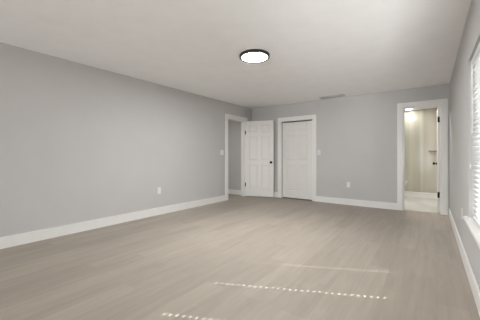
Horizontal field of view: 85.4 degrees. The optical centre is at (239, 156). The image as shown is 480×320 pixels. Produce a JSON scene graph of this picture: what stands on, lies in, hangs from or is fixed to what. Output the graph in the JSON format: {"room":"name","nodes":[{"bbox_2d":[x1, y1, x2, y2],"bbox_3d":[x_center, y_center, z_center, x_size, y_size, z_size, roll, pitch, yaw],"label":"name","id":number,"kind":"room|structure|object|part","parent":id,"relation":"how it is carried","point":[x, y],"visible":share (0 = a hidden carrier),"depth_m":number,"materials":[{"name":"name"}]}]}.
{"room":"empty bedroom","nodes":[
{"label":"empty bedroom","id":0,"kind":"room"},
{"bbox_2d":[0,42,251,236],"bbox_3d":[-3.304,-0.127,2.523,0.120,2.440,12.170,0,0,36],"label":"wall","id":1,"kind":"structure","parent":0,"point":[79,142],"depth_m":3.92,"materials":[{"name":"grey paint"}]},
{"bbox_2d":[0,195,225,248],"bbox_3d":[-3.249,1.025,2.483,0.015,0.136,12.170,0,0,36],"label":"baseboard","id":2,"kind":"structure","parent":1,"relation":"attached to","point":[23,238],"depth_m":3.90,"materials":[{"name":"white paint"}]},
{"bbox_2d":[225,114,246,199],"bbox_3d":[-0.131,0.018,6.843,0.138,2.150,0.950,0,0,36],"label":"door frame","id":3,"kind":"structure","parent":1,"relation":"attached to","point":[227,116],"depth_m":7.11,"materials":[{"name":"white paint"}]},
{"bbox_2d":[245,120,273,196],"bbox_3d":[0.515,0.062,6.982,0.778,2.025,0.179,0,0,17],"label":"door","id":4,"kind":"structure","parent":3,"relation":"attached to","point":[259,134],"depth_m":6.96,"materials":[{"name":"white paint"}]},
{"bbox_2d":[228,120,240,189],"bbox_3d":[-0.462,-0.127,7.761,1.480,2.440,0.120,0,0,36],"label":"wall","id":5,"kind":"structure","parent":0,"point":[234,127],"depth_m":7.46,"materials":[{"name":"grey paint"}]},
{"bbox_2d":[228,189,240,194],"bbox_3d":[-0.501,1.025,7.706,1.480,0.136,0.015,0,0,36],"label":"baseboard","id":6,"kind":"structure","parent":5,"relation":"attached to","point":[230,191],"depth_m":7.45,"materials":[{"name":"white paint"}]},
{"bbox_2d":[0,0,470,110],"bbox_3d":[-0.601,-1.397,2.361,4.673,0.100,15.100,0,0,36],"label":"ceiling","id":7,"kind":"structure","parent":0,"point":[316,48],"depth_m":3.05,"materials":[{"name":"white paint"}]},
{"bbox_2d":[240,49,269,62],"bbox_3d":[0.194,-1.327,3.458,0.400,0.039,0.400,0,0,36],"label":"ceiling light","id":8,"kind":"object","parent":7,"relation":"in","point":[251,55],"visible":1,"depth_m":3.41,"materials":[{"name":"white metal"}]},
{"bbox_2d":[241,53,267,61],"bbox_3d":[0.194,-1.329,3.458,0.355,0.034,0.355,0,0,36],"label":"diffuser","id":9,"kind":"object","parent":8,"relation":"attached to","point":[245,57],"depth_m":3.45,"materials":[{"name":"white"}]},
{"bbox_2d":[318,94,344,98],"bbox_3d":[2.067,-1.341,5.848,0.540,0.012,0.220,0,0,36],"label":"ceiling vent","id":10,"kind":"object","parent":7,"relation":"in","point":[338,95],"visible":1,"depth_m":5.82,"materials":[{"name":"white metal"}]},
{"bbox_2d":[0,194,479,319],"bbox_3d":[-1.436,1.133,2.476,6.150,0.080,14.300,0,0,36],"label":"floor","id":11,"kind":"structure","parent":0,"point":[240,257],"depth_m":2.56,"materials":[{"name":"brown wood"}]},
{"bbox_2d":[252,83,449,214],"bbox_3d":[2.163,-0.127,6.137,4.673,2.440,0.120,0,0,36],"label":"wall","id":12,"kind":"structure","parent":0,"point":[357,135],"depth_m":5.73,"materials":[{"name":"grey paint"}]},
{"bbox_2d":[283,121,311,199],"bbox_3d":[1.454,0.098,6.619,0.799,1.940,0.035,0,0,36],"label":"door","id":13,"kind":"structure","parent":12,"relation":"in","point":[297,136],"depth_m":6.59,"materials":[{"name":"white paint"}]},
{"bbox_2d":[278,114,316,200],"bbox_3d":[1.461,0.040,6.640,1.045,2.107,0.138,0,0,36],"label":"door frame","id":14,"kind":"structure","parent":12,"relation":"attached to","point":[313,118],"depth_m":6.55,"materials":[{"name":"white paint"}]},
{"bbox_2d":[274,192,396,209],"bbox_3d":[1.774,1.025,6.339,3.537,0.136,0.015,0,0,36],"label":"baseboard","id":15,"kind":"structure","parent":12,"relation":"attached to","point":[375,204],"depth_m":5.74,"materials":[{"name":"white paint"}]},
{"bbox_2d":[397,98,447,214],"bbox_3d":[3.560,0.011,5.104,0.805,2.165,0.138,0,0,36],"label":"door frame","id":16,"kind":"structure","parent":12,"relation":"attached to","point":[443,103],"depth_m":5.00,"materials":[{"name":"white paint"}]},
{"bbox_2d":[433,107,439,211],"bbox_3d":[3.991,0.062,5.233,0.179,2.030,0.603,0,0,36],"label":"door","id":17,"kind":"structure","parent":12,"relation":"in","point":[437,163],"depth_m":5.01,"materials":[{"name":"white paint"}]},
{"bbox_2d":[405,108,436,192],"bbox_3d":[5.094,-0.127,7.623,1.692,2.440,0.120,0,0,36],"label":"wall","id":18,"kind":"structure","parent":0,"point":[420,125],"depth_m":7.46,"materials":[{"name":"cream paint"}]},
{"bbox_2d":[450,0,479,288],"bbox_3d":[0.350,-0.127,-0.151,0.170,2.440,12.170,0,0,36],"label":"wall","id":19,"kind":"structure","parent":0,"point":[459,82],"depth_m":2.87,"materials":[{"name":"grey paint"}]},
{"bbox_2d":[449,208,479,315],"bbox_3d":[0.270,1.025,-0.105,0.015,0.136,12.150,0,0,36],"label":"baseboard","id":20,"kind":"structure","parent":19,"relation":"attached to","point":[475,289],"depth_m":2.35,"materials":[{"name":"white paint"}]},
{"bbox_2d":[463,216,479,248],"bbox_3d":[1.628,0.578,1.662,0.160,0.024,1.904,0,0,36],"label":"window sill","id":21,"kind":"structure","parent":19,"relation":"attached to","point":[471,223],"depth_m":2.07,"materials":[{"name":"white paint"}]},
{"bbox_2d":[469,33,479,216],"bbox_3d":[1.643,-0.163,1.652,0.124,1.458,1.834,0,0,36],"label":"window trim","id":22,"kind":"structure","parent":19,"relation":"in","point":[473,154],"depth_m":2.40,"materials":[{"name":"white paint"}]},
{"bbox_2d":[470,42,479,226],"bbox_3d":[1.625,-0.162,1.663,0.075,1.448,1.804,0,0,36],"label":"blind","id":23,"kind":"object","parent":22,"relation":"attached to","point":[475,60],"visible":1,"depth_m":2.26,"materials":[{"name":"white plastic"}]},
{"bbox_3d":[1.633,0.554,1.657,0.050,0.016,1.792,0,0,36],"label":"rail","id":24,"kind":"part","parent":23,"relation":"part of","materials":[{"name":"white plastic"}]},
{"bbox_3d":[4.822,1.133,7.252,1.692,0.080,0.800,0,0,36],"label":"floor","id":25,"kind":"structure","parent":0,"visible":0},
{"bbox_2d":[405,191,436,198],"bbox_3d":[4.621,1.026,6.978,1.692,0.135,0.136,0,0,36],"label":"shower curb","id":26,"kind":"object","parent":25,"relation":"on","point":[407,193],"visible":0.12,"depth_m":6.82,"materials":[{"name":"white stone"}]}
]}

